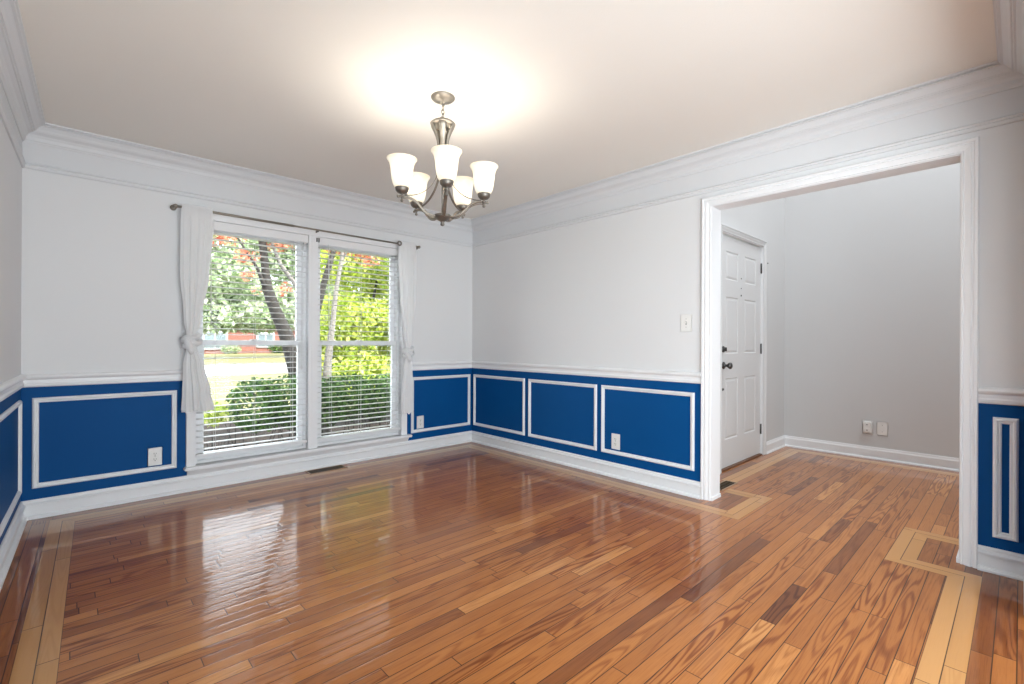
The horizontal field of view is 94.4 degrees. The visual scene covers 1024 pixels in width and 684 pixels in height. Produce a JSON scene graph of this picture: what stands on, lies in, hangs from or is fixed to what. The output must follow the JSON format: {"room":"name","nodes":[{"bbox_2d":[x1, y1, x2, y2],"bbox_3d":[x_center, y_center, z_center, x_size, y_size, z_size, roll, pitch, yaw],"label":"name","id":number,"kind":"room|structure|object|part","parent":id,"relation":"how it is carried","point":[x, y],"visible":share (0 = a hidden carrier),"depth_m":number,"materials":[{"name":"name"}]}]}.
{"room":"dining room","nodes":[
{"label":"dining room","id":0,"kind":"room"},
{"bbox_2d":[0,118,21,544],"bbox_3d":[-0.527,-0.175,-0.006,0.120,2.545,7.607,0,0,-41],"label":"wall","id":1,"kind":"structure","parent":0,"point":[10,167],"depth_m":2.49,"materials":[{"name":"grey paint"}]},
{"bbox_2d":[0,400,21,536],"bbox_3d":[-2.313,0.628,2.126,0.015,0.560,1.851,0,0,-41],"label":"trim","id":2,"kind":"structure","parent":1,"relation":"attached to","point":[18,403],"depth_m":2.77,"materials":[{"name":"white paint"}]},
{"bbox_2d":[0,370,182,401],"bbox_3d":[-1.301,0.245,1.599,0.838,0.080,4.227,0,0,-41],"label":"trim","id":3,"kind":"structure","parent":1,"relation":"attached to","point":[13,385],"depth_m":3.08,"materials":[{"name":"white paint"}]},
{"bbox_2d":[0,0,1023,232],"bbox_3d":[-0.331,-1.270,2.507,3.612,0.113,4.186,0,0,-43],"label":"trim","id":4,"kind":"structure","parent":1,"relation":"attached to","point":[17,76],"depth_m":2.95,"materials":[{"name":"white paint"}]},
{"bbox_2d":[20,168,472,501],"bbox_3d":[-1.775,-0.179,4.143,3.726,2.545,0.170,0,0,-43],"label":"wall","id":5,"kind":"structure","parent":0,"point":[101,284],"depth_m":3.21,"materials":[{"name":"grey paint"}]},
{"bbox_2d":[32,390,176,488],"bbox_3d":[-2.686,0.626,3.170,0.736,0.560,0.015,0,0,-43],"label":"trim","id":6,"kind":"structure","parent":5,"relation":"attached to","point":[35,401],"depth_m":3.10,"materials":[{"name":"white paint"}]},
{"bbox_2d":[147,447,161,466],"bbox_3d":[-2.511,0.806,3.337,0.084,0.128,0.010,0,0,-43],"label":"wall outlet","id":7,"kind":"object","parent":5,"relation":"attached to","point":[154,454],"visible":1,"depth_m":3.33,"materials":[{"name":"white plastic"}]},
{"bbox_2d":[195,230,306,463],"bbox_3d":[-2.110,-0.001,3.855,0.811,1.825,0.115,0,0,-43],"label":"window","id":8,"kind":"structure","parent":5,"relation":"in","point":[301,345],"depth_m":4.05,"materials":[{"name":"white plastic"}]},
{"bbox_3d":[-2.118,-0.432,3.866,0.767,0.918,0.035,0,0,-43],"label":"sash","id":9,"kind":"part","parent":8,"relation":"part of","materials":[{"name":"white plastic"}]},
{"bbox_3d":[-2.092,0.440,3.834,0.767,0.899,0.043,0,0,-43],"label":"sash","id":10,"kind":"part","parent":8,"relation":"part of","materials":[{"name":"white plastic"}]},
{"bbox_2d":[196,221,307,457],"bbox_3d":[-2.047,-0.027,3.787,0.799,1.768,0.070,0,0,-43],"label":"window blind","id":11,"kind":"object","parent":8,"relation":"attached to","point":[220,226],"visible":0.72,"depth_m":3.79,"materials":[{"name":"white plastic"}]},
{"bbox_3d":[-2.255,-0.008,3.604,0.008,1.708,0.055,0,0,-43],"label":"ladder cord","id":12,"kind":"part","parent":11,"relation":"part of","materials":[{"name":"white fabric"}]},
{"bbox_3d":[-2.056,0.846,3.793,0.799,0.022,0.052,0,0,-43],"label":"rail","id":13,"kind":"part","parent":11,"relation":"part of","materials":[{"name":"white plastic"}]},
{"bbox_3d":[-2.056,-0.007,3.790,0.008,1.708,0.055,0,0,-43],"label":"ladder cord","id":14,"kind":"part","parent":11,"relation":"part of","materials":[{"name":"white fabric"}]},
{"bbox_3d":[-1.845,-0.006,3.986,0.008,1.708,0.055,0,0,-43],"label":"ladder cord","id":15,"kind":"part","parent":11,"relation":"part of","materials":[{"name":"white plastic"}]},
{"bbox_3d":[-1.774,-0.314,4.005,0.016,1.092,0.015,0,0,-43],"label":"lift cord","id":16,"kind":"part","parent":11,"relation":"part of","materials":[{"name":"white fabric"}]},
{"bbox_2d":[170,204,420,249],"bbox_3d":[-1.664,-0.921,4.049,2.043,0.120,0.114,0,0,-43],"label":"curtain rod","id":17,"kind":"object","parent":5,"relation":"attached to","point":[173,207],"visible":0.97,"depth_m":3.87,"materials":[{"name":"silver metal"}]},
{"bbox_2d":[180,204,213,412],"bbox_3d":[-2.283,-0.239,3.444,0.211,1.490,0.128,0,0,-43],"label":"curtain","id":18,"kind":"object","parent":17,"relation":"hanging from","point":[197,225],"visible":1,"depth_m":3.40,"materials":[{"name":"white fabric"}]},
{"bbox_2d":[398,241,416,413],"bbox_3d":[-1.018,-0.134,4.615,0.112,1.672,0.193,0,0,25],"label":"curtain","id":19,"kind":"object","parent":17,"relation":"hanging from","point":[407,252],"visible":1,"depth_m":4.59,"materials":[{"name":"white fabric"}]},
{"bbox_2d":[186,214,406,466],"bbox_3d":[-1.706,-0.029,4.077,1.823,1.884,0.021,0,0,-43],"label":"trim","id":20,"kind":"structure","parent":5,"relation":"attached to","point":[190,417],"depth_m":3.87,"materials":[{"name":"white paint"}]},
{"bbox_2d":[183,434,411,475],"bbox_3d":[-1.694,0.925,4.077,1.874,0.023,0.082,0,0,-43],"label":"trim","id":21,"kind":"structure","parent":5,"relation":"attached to","point":[289,453],"depth_m":3.90,"materials":[{"name":"white paint"}]},
{"bbox_2d":[308,235,317,448],"bbox_3d":[-1.709,0.001,4.074,0.079,1.825,0.021,0,0,-43],"label":"trim","id":22,"kind":"structure","parent":5,"relation":"attached to","point":[312,244],"depth_m":4.06,"materials":[{"name":"white paint"}]},
{"bbox_2d":[0,431,699,591],"bbox_3d":[-0.336,1.042,2.502,3.612,0.115,4.200,0,0,-43],"label":"baseboard","id":23,"kind":"structure","parent":5,"relation":"attached to","point":[93,499],"depth_m":3.64,"materials":[{"name":"white paint"}]},
{"bbox_2d":[317,243,398,445],"bbox_3d":[-1.459,0.002,4.462,0.819,1.825,0.115,0,0,-43],"label":"window","id":24,"kind":"structure","parent":5,"relation":"in","point":[393,341],"depth_m":4.64,"materials":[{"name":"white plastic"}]},
{"bbox_3d":[-1.467,-0.429,4.473,0.775,0.918,0.035,0,0,-43],"label":"sash","id":25,"kind":"part","parent":24,"relation":"part of","materials":[{"name":"white plastic"}]},
{"bbox_3d":[-1.441,0.443,4.441,0.775,0.899,0.043,0,0,-43],"label":"sash","id":26,"kind":"part","parent":24,"relation":"part of","materials":[{"name":"white plastic"}]},
{"bbox_2d":[317,237,400,440],"bbox_3d":[-1.396,-0.024,4.394,0.807,1.768,0.070,0,0,-43],"label":"window blind","id":27,"kind":"object","parent":24,"relation":"attached to","point":[323,241],"visible":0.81,"depth_m":4.37,"materials":[{"name":"white plastic"}]},
{"bbox_3d":[-1.606,-0.005,4.210,0.008,1.708,0.055,0,0,-43],"label":"ladder cord","id":28,"kind":"part","parent":27,"relation":"part of","materials":[{"name":"white fabric"}]},
{"bbox_3d":[-1.405,0.849,4.400,0.807,0.022,0.052,0,0,-43],"label":"rail","id":29,"kind":"part","parent":27,"relation":"part of","materials":[{"name":"white plastic"}]},
{"bbox_3d":[-1.405,-0.004,4.397,0.008,1.708,0.055,0,0,-43],"label":"ladder cord","id":30,"kind":"part","parent":27,"relation":"part of","materials":[{"name":"white fabric"}]},
{"bbox_3d":[-1.192,-0.003,4.595,0.008,1.708,0.055,0,0,-43],"label":"ladder cord","id":31,"kind":"part","parent":27,"relation":"part of","materials":[{"name":"white fabric"}]},
{"bbox_3d":[-1.121,-0.311,4.614,0.016,1.092,0.015,0,0,-43],"label":"lift cord","id":32,"kind":"part","parent":27,"relation":"part of","materials":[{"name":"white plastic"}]},
{"bbox_2d":[417,415,423,428],"bbox_3d":[-0.930,0.813,4.811,0.084,0.128,0.010,0,0,-43],"label":"wall outlet","id":33,"kind":"object","parent":5,"relation":"attached to","point":[420,419],"visible":1,"depth_m":4.81,"materials":[{"name":"white plastic"}]},
{"bbox_2d":[411,374,469,432],"bbox_3d":[-0.733,0.635,4.991,0.745,0.560,0.015,0,0,-43],"label":"trim","id":34,"kind":"structure","parent":5,"relation":"attached to","point":[463,375],"depth_m":4.99,"materials":[{"name":"white paint"}]},
{"bbox_2d":[0,82,1023,246],"bbox_3d":[-0.332,-1.152,2.507,3.612,0.126,4.186,0,0,-43],"label":"trim","id":35,"kind":"structure","parent":5,"relation":"attached to","point":[1011,101],"depth_m":3.22,"materials":[{"name":"white paint"}]},
{"bbox_2d":[18,0,996,218],"bbox_3d":[0.767,-1.422,1.231,4.026,0.200,7.890,0,0,-43],"label":"ceiling","id":36,"kind":"structure","parent":0,"point":[560,95],"depth_m":2.33,"materials":[{"name":"beige paint"}]},
{"bbox_2d":[387,91,497,225],"bbox_3d":[-0.367,-0.977,2.591,0.584,0.698,0.563,0,0,23],"label":"chandelier","id":37,"kind":"object","parent":36,"relation":"hanging from","point":[446,156],"visible":1,"depth_m":2.52,"materials":[{"name":"white glass"}]},
{"bbox_3d":[-0.569,-0.872,2.453,0.154,0.153,0.154,0,0,-31],"label":"lamp shade","id":38,"kind":"part","parent":37,"relation":"part of","materials":[{"name":"white glass"}]},
{"bbox_3d":[-0.497,-0.713,2.497,0.224,0.095,0.020,0,0,-31],"label":"arm","id":39,"kind":"part","parent":37,"relation":"part of","materials":[{"name":"silver metal"}]},
{"bbox_3d":[-0.547,-0.871,2.718,0.154,0.153,0.154,0,0,41],"label":"lamp shade","id":40,"kind":"part","parent":37,"relation":"part of","materials":[{"name":"white glass"}]},
{"bbox_3d":[-0.484,-0.713,2.662,0.224,0.095,0.020,0,0,41],"label":"arm","id":41,"kind":"part","parent":37,"relation":"part of","materials":[{"name":"silver metal"}]},
{"bbox_3d":[-0.344,-0.712,2.434,0.020,0.095,0.224,0,0,-13],"label":"arm","id":42,"kind":"part","parent":37,"relation":"part of","materials":[{"name":"silver metal"}]},
{"bbox_3d":[-0.324,-0.871,2.351,0.154,0.153,0.154,0,0,-13],"label":"lamp shade","id":43,"kind":"part","parent":37,"relation":"part of","materials":[{"name":"white glass"}]},
{"bbox_3d":[-0.323,-0.712,2.701,0.020,0.095,0.224,0,0,23],"label":"arm","id":44,"kind":"part","parent":37,"relation":"part of","materials":[{"name":"silver metal"}]},
{"bbox_3d":[-0.289,-0.870,2.779,0.154,0.153,0.154,0,0,23],"label":"lamp shade","id":45,"kind":"part","parent":37,"relation":"part of","materials":[{"name":"white glass"}]},
{"bbox_3d":[-0.236,-0.712,2.559,0.224,0.095,0.020,0,0,5],"label":"arm","id":46,"kind":"part","parent":37,"relation":"part of","materials":[{"name":"silver metal"}]},
{"bbox_3d":[-0.151,-0.870,2.553,0.154,0.153,0.154,0,0,5],"label":"lamp shade","id":47,"kind":"part","parent":37,"relation":"part of","materials":[{"name":"white glass"}]},
{"bbox_2d":[0,442,1023,683],"bbox_3d":[1.625,1.257,2.021,6.294,0.300,7.820,0,0,-43],"label":"floor","id":48,"kind":"structure","parent":0,"point":[469,562],"depth_m":2.14,"materials":[{"name":"brown wood"}]},
{"bbox_2d":[305,465,347,473],"bbox_3d":[-1.591,1.092,4.069,0.320,0.004,0.125,0,0,-43],"label":"floor vent","id":49,"kind":"object","parent":48,"relation":"in","point":[314,471],"visible":1,"depth_m":4.06,"materials":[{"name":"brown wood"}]},
{"bbox_2d":[720,480,736,490],"bbox_3d":[1.634,1.105,3.660,0.290,0.004,0.100,0,0,-43],"label":"floor vent","id":50,"kind":"object","parent":48,"relation":"in","point":[725,484],"visible":0.73,"depth_m":3.68,"materials":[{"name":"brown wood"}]},
{"bbox_2d":[472,120,1023,554],"bbox_3d":[2.200,-0.163,2.538,0.140,2.545,7.600,0,0,-43],"label":"wall","id":51,"kind":"structure","parent":0,"point":[613,291],"depth_m":3.74,"materials":[{"name":"grey paint"}]},
{"bbox_2d":[473,374,524,435],"bbox_3d":[-0.152,0.637,4.944,0.015,0.560,0.804,0,0,-43],"label":"trim","id":52,"kind":"structure","parent":51,"relation":"attached to","point":[474,375],"depth_m":4.91,"materials":[{"name":"white paint"}]},
{"bbox_2d":[412,361,700,383],"bbox_3d":[0.148,0.251,4.030,0.824,0.080,2.620,0,0,-43],"label":"trim","id":53,"kind":"structure","parent":51,"relation":"attached to","point":[639,374],"depth_m":4.18,"materials":[{"name":"white paint"}]},
{"bbox_2d":[528,379,596,450],"bbox_3d":[0.436,0.639,4.312,0.015,0.560,0.818,0,0,-43],"label":"trim","id":54,"kind":"structure","parent":51,"relation":"attached to","point":[594,386],"depth_m":4.26,"materials":[{"name":"white paint"}]},
{"bbox_2d":[611,433,619,449],"bbox_3d":[0.847,0.814,3.875,0.010,0.128,0.084,0,0,-43],"label":"wall outlet","id":55,"kind":"object","parent":51,"relation":"attached to","point":[615,438],"visible":1,"depth_m":3.87,"materials":[{"name":"white plastic"}]},
{"bbox_2d":[601,385,694,470],"bbox_3d":[1.024,0.642,3.682,0.015,0.560,0.811,0,0,-43],"label":"trim","id":56,"kind":"structure","parent":51,"relation":"attached to","point":[691,395],"depth_m":3.60,"materials":[{"name":"white paint"}]},
{"bbox_2d":[681,314,691,331],"bbox_3d":[1.258,-0.137,3.433,0.018,0.128,0.084,0,0,-43],"label":"light switch","id":57,"kind":"object","parent":51,"relation":"attached to","point":[686,319],"visible":1,"depth_m":3.43,"materials":[{"name":"white plastic"}]},
{"bbox_2d":[700,136,978,568],"bbox_3d":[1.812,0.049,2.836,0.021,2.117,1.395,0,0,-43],"label":"trim","id":58,"kind":"structure","parent":51,"relation":"attached to","point":[968,149],"depth_m":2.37,"materials":[{"name":"white paint"}]},
{"bbox_2d":[978,387,1023,405],"bbox_3d":[2.347,0.260,2.256,0.027,0.080,0.185,0,0,-43],"label":"trim","id":59,"kind":"structure","parent":51,"relation":"attached to","point":[986,395],"depth_m":2.26,"materials":[{"name":"white paint"}]},
{"bbox_2d":[992,417,1018,541],"bbox_3d":[2.351,0.652,2.259,0.015,0.580,0.087,0,0,-43],"label":"trim","id":60,"kind":"structure","parent":51,"relation":"attached to","point":[1013,535],"depth_m":2.25,"materials":[{"name":"white paint"}]},
{"bbox_2d":[721,198,784,441],"bbox_3d":[2.115,-1.366,4.444,2.328,4.950,0.160,0,0,-43],"label":"wall","id":61,"kind":"structure","parent":0,"point":[765,221],"depth_m":4.87,"materials":[{"name":"grey paint"}]},
{"bbox_2d":[720,223,766,473],"bbox_3d":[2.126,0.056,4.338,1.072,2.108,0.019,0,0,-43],"label":"trim","id":62,"kind":"structure","parent":61,"relation":"attached to","point":[725,228],"depth_m":4.67,"materials":[{"name":"white paint"}]},
{"bbox_2d":[721,234,768,471],"bbox_3d":[2.132,0.092,4.397,1.036,2.034,0.177,0,0,-43],"label":"door","id":63,"kind":"structure","parent":61,"relation":"in","point":[741,261],"depth_m":4.36,"materials":[{"name":"white paint"}]},
{"bbox_3d":[1.849,0.203,4.066,0.064,0.064,0.079,0,0,-43],"label":"knob","id":64,"kind":"part","parent":63,"relation":"part of","materials":[{"name":"grey metal"}]},
{"bbox_2d":[784,163,959,457],"bbox_3d":[4.367,-1.357,3.648,0.120,4.950,4.076,0,0,-43],"label":"wall","id":65,"kind":"structure","parent":0,"point":[872,312],"depth_m":4.52,"materials":[{"name":"grey paint"}]},
{"bbox_2d":[766,435,958,471],"bbox_3d":[4.105,1.061,3.413,0.568,0.112,4.076,0,0,-43],"label":"baseboard","id":66,"kind":"structure","parent":65,"relation":"attached to","point":[904,457],"depth_m":4.55,"materials":[{"name":"white paint"}]},
{"bbox_2d":[862,420,872,433],"bbox_3d":[3.408,0.817,4.550,0.039,0.128,0.084,0,0,-43],"label":"wall outlet","id":67,"kind":"object","parent":65,"relation":"attached to","point":[867,425],"visible":1,"depth_m":4.54,"materials":[{"name":"white plastic"}]},
{"bbox_2d":[877,421,887,435],"bbox_3d":[3.497,0.819,4.478,0.007,0.128,0.084,0,0,-43],"label":"blank wall plate","id":68,"kind":"object","parent":65,"relation":"attached to","point":[882,427],"visible":1,"depth_m":4.47,"materials":[{"name":"white plastic"}]},
{"bbox_3d":[1.144,-0.108,0.910,3.626,2.425,0.140,0,0,-43],"label":"wall","id":69,"kind":"structure","parent":0,"visible":0},
{"bbox_2d":[977,544,1023,580],"bbox_3d":[2.197,1.052,2.118,0.430,0.115,0.185,0,0,-43],"label":"baseboard","id":70,"kind":"structure","parent":69,"relation":"attached to","point":[996,561],"depth_m":2.26,"materials":[{"name":"white paint"}]},
{"label":"outside","id":71,"kind":"structure","parent":0,"visible":0},
{"bbox_2d":[204,348,389,364],"bbox_3d":[-33.391,1.482,69.921,200.000,0.300,80.500,0,0,-43],"label":"lawn","id":72,"kind":"structure","parent":71,"point":[221,359],"depth_m":39.43,"materials":[{"name":"green plant"}]},
{"bbox_2d":[220,345,241,353],"bbox_3d":[-31.580,0.754,53.341,2.200,1.430,1.629,0,0,-43],"label":"shrub","id":73,"kind":"object","parent":72,"relation":"on","point":[223,349],"visible":0.82,"depth_m":53.02,"materials":[{"name":"green plant"}]},
{"bbox_2d":[203,235,271,335],"bbox_3d":[-25.989,-4.302,36.475,13.625,11.529,7.209,0,0,-41],"label":"tree","id":74,"kind":"object","parent":72,"relation":"on","point":[232,322],"visible":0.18,"depth_m":37.30,"materials":[{"name":"green plant"}]},
{"bbox_2d":[210,240,275,289],"bbox_3d":[-41.322,-7.176,71.116,21.768,17.162,12.206,0,0,-43],"label":"tree","id":75,"kind":"object","parent":72,"relation":"on","point":[253,240],"visible":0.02,"depth_m":70.36,"materials":[{"name":"green plant"}]},
{"bbox_2d":[203,317,294,353],"bbox_3d":[-39.403,-1.894,54.389,27.200,6.400,10.200,0,0,-43],"label":"brick house","id":76,"kind":"structure","parent":72,"relation":"on","point":[263,336],"depth_m":55.77,"materials":[{"name":"red brick"}]},
{"bbox_3d":[-33.503,-0.220,53.553,2.100,1.700,0.040,0,0,-43],"label":"pane","id":77,"kind":"part","parent":76,"relation":"part of","materials":[{"name":"grey glass"}]},
{"bbox_3d":[-29.663,-0.254,57.134,1.600,1.400,0.040,0,0,-43],"label":"pane","id":78,"kind":"part","parent":76,"relation":"part of","materials":[{"name":"grey"}]},
{"bbox_2d":[267,345,282,352],"bbox_3d":[-27.914,0.750,56.740,2.475,1.557,1.697,0,0,-43],"label":"shrub","id":79,"kind":"object","parent":72,"relation":"on","point":[273,347],"visible":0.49,"depth_m":56.22,"materials":[{"name":"green plant"}]},
{"bbox_2d":[230,239,370,334],"bbox_3d":[-19.274,-4.859,43.979,13.450,12.699,7.106,0,0,-43],"label":"tree","id":80,"kind":"object","parent":72,"relation":"on","point":[268,325],"visible":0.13,"depth_m":41.64,"materials":[{"name":"green plant"}]},
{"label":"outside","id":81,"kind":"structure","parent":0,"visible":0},
{"bbox_2d":[206,372,377,422],"bbox_3d":[-5.284,1.591,17.784,130.000,0.300,13.700,0,0,-43],"label":"lawn","id":82,"kind":"structure","parent":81,"point":[269,375],"depth_m":15.89,"materials":[{"name":"green plant"}]},
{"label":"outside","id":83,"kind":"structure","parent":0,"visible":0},
{"bbox_2d":[204,406,389,451],"bbox_3d":[-2.417,1.596,7.379,24.000,0.310,5.430,0,0,-43],"label":"mulch bed","id":84,"kind":"object","parent":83,"point":[232,430],"depth_m":7.51,"materials":[{"name":"brown soil"}]},
{"bbox_2d":[204,402,228,450],"bbox_3d":[-2.929,1.016,4.655,0.274,0.868,0.276,0,0,-43],"label":"shrub","id":85,"kind":"object","parent":84,"relation":"on","point":[218,408],"visible":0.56,"depth_m":4.63,"materials":[{"name":"green plant"}]},
{"bbox_2d":[212,235,381,439],"bbox_3d":[-2.845,-0.599,5.897,2.968,4.241,1.044,0,0,-43],"label":"maple tree","id":86,"kind":"object","parent":84,"relation":"on","point":[286,329],"visible":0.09,"depth_m":5.73,"materials":[{"name":"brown plant"}]},
{"bbox_2d":[224,372,390,448],"bbox_3d":[-1.736,0.903,6.059,3.363,1.107,0.923,0,0,-43],"label":"boxwood hedge","id":87,"kind":"object","parent":84,"relation":"on","point":[345,377],"visible":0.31,"depth_m":5.31,"materials":[{"name":"green plant"}]},
{"bbox_2d":[321,252,378,435],"bbox_3d":[-2.180,-0.203,6.416,0.823,3.418,0.171,0,0,-43],"label":"tree","id":88,"kind":"object","parent":84,"relation":"on","point":[341,253],"visible":0.34,"depth_m":6.19,"materials":[{"name":"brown plant"}]},
{"bbox_2d":[320,249,390,421],"bbox_3d":[-1.971,-0.520,9.230,4.230,4.053,1.937,0,0,-45],"label":"leafy tree","id":89,"kind":"object","parent":84,"relation":"on","point":[340,355],"visible":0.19,"depth_m":8.08,"materials":[{"name":"green plant"}]},
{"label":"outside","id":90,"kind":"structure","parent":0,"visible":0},
{"bbox_2d":[204,362,337,374],"bbox_3d":[-6.120,1.599,33.344,150.000,0.280,10.200,0,0,-43],"label":"street","id":91,"kind":"structure","parent":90,"point":[277,367],"depth_m":25.36,"materials":[{"name":"grey asphalt"}]}
]}

